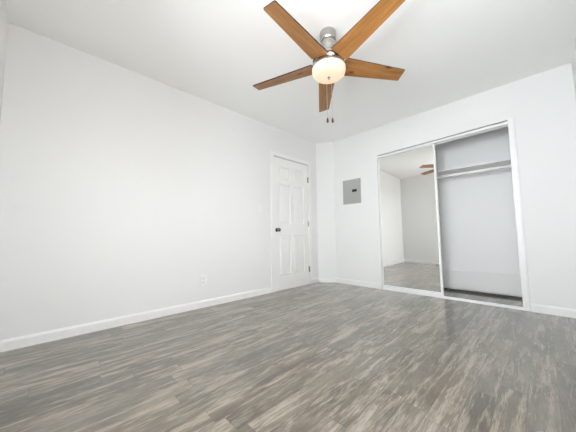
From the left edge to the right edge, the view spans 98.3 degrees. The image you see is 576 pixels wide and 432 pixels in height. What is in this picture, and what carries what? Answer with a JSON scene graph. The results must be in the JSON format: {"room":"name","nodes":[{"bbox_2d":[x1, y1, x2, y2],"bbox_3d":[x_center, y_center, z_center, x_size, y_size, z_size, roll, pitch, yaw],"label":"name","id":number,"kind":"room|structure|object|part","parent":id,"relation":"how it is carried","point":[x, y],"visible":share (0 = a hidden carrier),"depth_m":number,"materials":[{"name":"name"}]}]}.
{"room":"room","nodes":[
{"label":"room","id":0,"kind":"room"},
{"bbox_2d":[0,0,8,120],"bbox_3d":[-1.095,-0.359,0.677,0.120,2.440,3.279,4,-6,-44],"label":"wall","id":1,"kind":"structure","parent":0,"point":[4,22],"depth_m":1.76,"materials":[{"name":"paint"}]},
{"bbox_2d":[0,23,318,339],"bbox_3d":[-0.563,-0.149,3.397,4.694,2.440,0.120,4,-6,-44],"label":"wall","id":2,"kind":"structure","parent":0,"point":[121,188],"depth_m":2.32,"materials":[{"name":"paint"}]},
{"bbox_2d":[0,277,318,351],"bbox_3d":[-0.783,1.005,2.983,3.671,0.080,0.013,4,-6,-44],"label":"baseboard","id":3,"kind":"structure","parent":2,"relation":"attached to","point":[47,336],"depth_m":2.23,"materials":[{"name":"white paint"}]},
{"bbox_2d":[200,275,206,285],"bbox_3d":[-0.963,0.732,2.834,0.076,0.120,0.010,4,-6,-44],"label":"wall outlet","id":4,"kind":"object","parent":2,"relation":"attached to","point":[202,277],"visible":1,"depth_m":2.83,"materials":[{"name":"white plastic"}]},
{"bbox_2d":[270,151,312,291],"bbox_3d":[0.075,0.078,3.909,0.895,2.054,0.013,4,-6,-44],"label":"trim","id":5,"kind":"structure","parent":2,"relation":"attached to","point":[272,153],"depth_m":3.69,"materials":[{"name":"white paint"}]},
{"bbox_2d":[274,156,309,289],"bbox_3d":[0.083,0.102,3.906,0.774,1.965,0.103,4,-6,-44],"label":"door","id":6,"kind":"structure","parent":2,"relation":"in","point":[291,179],"depth_m":3.89,"materials":[{"name":"paint"}]},
{"bbox_2d":[275,283,309,291],"bbox_3d":[0.031,0.112,3.952,0.777,1.995,0.122,4,-6,-44],"label":"trim","id":7,"kind":"structure","parent":2,"relation":"attached to","point":[306,283],"depth_m":3.81,"materials":[{"name":"white paint"}]},
{"bbox_2d":[0,282,575,431],"bbox_3d":[0.555,1.015,2.171,5.054,0.100,3.639,4,-6,-44],"label":"floor","id":8,"kind":"structure","parent":0,"point":[320,356],"depth_m":1.49,"materials":[{"name":"grey laminate"}]},
{"bbox_2d":[382,288,522,309],"bbox_3d":[1.934,1.019,3.141,0.079,0.014,1.519,4,-6,-44],"label":"floor track","id":9,"kind":"object","parent":8,"relation":"on","point":[397,290],"visible":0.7,"depth_m":2.99,"materials":[{"name":"white metal"}]},
{"bbox_2d":[5,0,575,142],"bbox_3d":[0.526,-1.517,2.373,5.054,0.100,3.639,4,-6,-44],"label":"ceiling","id":10,"kind":"structure","parent":0,"point":[214,51],"depth_m":2.18,"materials":[{"name":"paint"}]},
{"bbox_2d":[253,0,404,122],"bbox_3d":[0.307,-1.142,1.936,1.254,0.711,1.284,4,-6,-44],"label":"ceiling fan","id":11,"kind":"object","parent":10,"relation":"hanging from","point":[329,66],"visible":1,"depth_m":1.86,"materials":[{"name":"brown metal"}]},
{"bbox_3d":[-0.039,-1.169,2.127,0.544,0.009,0.152,-5,5,23],"label":"blade","id":12,"kind":"part","parent":11,"relation":"part of","materials":[{"name":"brown wood"}]},
{"bbox_3d":[0.064,-1.233,1.682,0.152,0.009,0.544,9,1,41],"label":"blade","id":13,"kind":"part","parent":11,"relation":"part of","materials":[{"name":"brown wood"}]},
{"bbox_3d":[0.356,-1.149,2.362,0.152,0.009,0.544,-15,-9,3],"label":"blade","id":14,"kind":"part","parent":11,"relation":"part of","materials":[{"name":"brown wood"}]},
{"bbox_3d":[0.322,-1.131,1.970,0.262,0.073,0.262,4,-6,-44],"label":"lamp shade","id":15,"kind":"part","parent":11,"relation":"part of","materials":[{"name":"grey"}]},
{"bbox_3d":[0.523,-1.253,1.643,0.152,0.009,0.544,18,-16,-28],"label":"blade","id":16,"kind":"part","parent":11,"relation":"part of","materials":[{"name":"brown wood"}]},
{"bbox_3d":[0.704,-1.201,2.064,0.544,0.009,0.152,0,-21,-13],"label":"blade","id":17,"kind":"part","parent":11,"relation":"part of","materials":[{"name":"brown wood"}]},
{"bbox_2d":[316,142,336,277],"bbox_3d":[0.661,-0.088,4.340,0.183,2.440,0.240,4,-6,-44],"label":"wall","id":18,"kind":"structure","parent":0,"point":[326,239],"depth_m":4.34,"materials":[{"name":"paint"}]},
{"bbox_2d":[319,277,335,281],"bbox_3d":[0.674,1.087,4.240,0.302,0.080,0.013,-1,-5,8],"label":"baseboard","id":19,"kind":"structure","parent":18,"relation":"attached to","point":[321,279],"depth_m":4.24,"materials":[{"name":"white paint"}]},
{"bbox_2d":[333,63,575,308],"bbox_3d":[1.747,-0.172,3.448,0.120,2.440,3.039,4,-6,-44],"label":"wall","id":20,"kind":"structure","parent":0,"point":[542,105],"depth_m":2.63,"materials":[{"name":"paint"}]},
{"bbox_2d":[343,178,360,204],"bbox_3d":[1.043,-0.401,4.088,0.018,0.402,0.329,4,-6,-44],"label":"electrical panel","id":21,"kind":"object","parent":20,"relation":"attached to","point":[351,188],"visible":1,"depth_m":4.08,"materials":[{"name":"grey metal"}]},
{"bbox_3d":[1.041,-0.415,4.087,0.005,0.314,0.285,4,-6,-44],"label":"panel door","id":22,"kind":"part","parent":21,"relation":"part of","materials":[{"name":"grey metal"}]},
{"bbox_2d":[336,278,380,288],"bbox_3d":[1.092,1.059,3.942,0.013,0.080,0.780,4,-6,-44],"label":"baseboard","id":23,"kind":"structure","parent":20,"relation":"attached to","point":[338,280],"depth_m":3.90,"materials":[{"name":"white paint"}]},
{"bbox_2d":[376,156,381,288],"bbox_3d":[1.367,0.077,3.735,0.007,1.998,0.010,4,-6,-44],"label":"trim","id":24,"kind":"structure","parent":20,"relation":"attached to","point":[376,156],"depth_m":3.72,"materials":[{"name":"white paint"}]},
{"bbox_2d":[377,121,507,157],"bbox_3d":[1.917,-0.961,3.305,0.081,0.066,1.519,4,-6,-44],"label":"door track","id":25,"kind":"object","parent":20,"relation":"attached to","point":[503,124],"visible":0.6,"depth_m":3.07,"materials":[{"name":"white metal"}]},
{"bbox_2d":[378,144,443,295],"bbox_3d":[1.669,0.051,3.479,0.780,1.958,0.024,-5,-6,45],"label":"mirror door","id":26,"kind":"structure","parent":25,"relation":"hanging from","point":[411,254],"depth_m":3.44,"materials":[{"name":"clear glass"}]},
{"bbox_3d":[1.653,-0.917,3.561,0.740,0.014,0.020,-5,-6,45],"label":"rail","id":27,"kind":"part","parent":26,"relation":"part of","materials":[{"name":"white metal"}]},
{"bbox_3d":[1.675,1.010,3.408,0.740,0.036,0.020,-5,-6,45],"label":"rail","id":28,"kind":"part","parent":26,"relation":"part of","materials":[{"name":"white metal"}]},
{"bbox_2d":[507,115,530,311],"bbox_3d":[2.438,-0.060,2.634,0.018,2.072,0.056,4,-6,-44],"label":"trim","id":29,"kind":"structure","parent":20,"relation":"attached to","point":[511,122],"depth_m":2.63,"materials":[{"name":"white paint"}]},
{"bbox_2d":[531,303,575,317],"bbox_3d":[2.624,0.917,2.380,0.013,0.080,0.432,4,-6,-44],"label":"baseboard","id":30,"kind":"structure","parent":20,"relation":"attached to","point":[559,311],"depth_m":2.42,"materials":[{"name":"white paint"}]},
{"bbox_2d":[435,126,520,296],"bbox_3d":[2.389,-0.163,3.650,0.120,2.440,2.080,4,-6,-44],"label":"wall","id":31,"kind":"structure","parent":0,"point":[478,230],"depth_m":3.37,"materials":[{"name":"paint"}]},
{"bbox_2d":[437,158,510,175],"bbox_3d":[2.229,-0.618,3.534,0.314,0.020,1.880,4,-6,-44],"label":"closet shelf","id":32,"kind":"object","parent":31,"relation":"attached to","point":[507,161],"visible":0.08,"depth_m":3.25,"materials":[{"name":"white paint"}]},
{"bbox_2d":[442,269,521,296],"bbox_3d":[2.353,0.893,3.519,0.014,0.255,1.880,4,-6,-44],"label":"baseboard","id":33,"kind":"structure","parent":31,"relation":"attached to","point":[507,284],"depth_m":3.28,"materials":[{"name":"white paint"}]},
{"bbox_2d":[571,37,575,101],"bbox_3d":[1.644,-0.353,1.147,4.694,2.440,0.120,4,-6,-44],"label":"wall","id":34,"kind":"structure","parent":0,"point":[573,62],"depth_m":2.29,"materials":[{"name":"paint"}]},
{"bbox_3d":[1.483,-0.113,4.146,0.480,2.440,0.100,4,-6,-44],"label":"wall","id":35,"kind":"structure","parent":0,"visible":0},
{"bbox_2d":[437,164,510,178],"bbox_3d":[2.159,-0.549,3.459,0.064,0.064,1.880,4,-6,-44],"label":"closet rod","id":36,"kind":"object","parent":35,"relation":"attached to","point":[504,166],"visible":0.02,"depth_m":3.19,"materials":[{"name":"white paint"}]}
]}

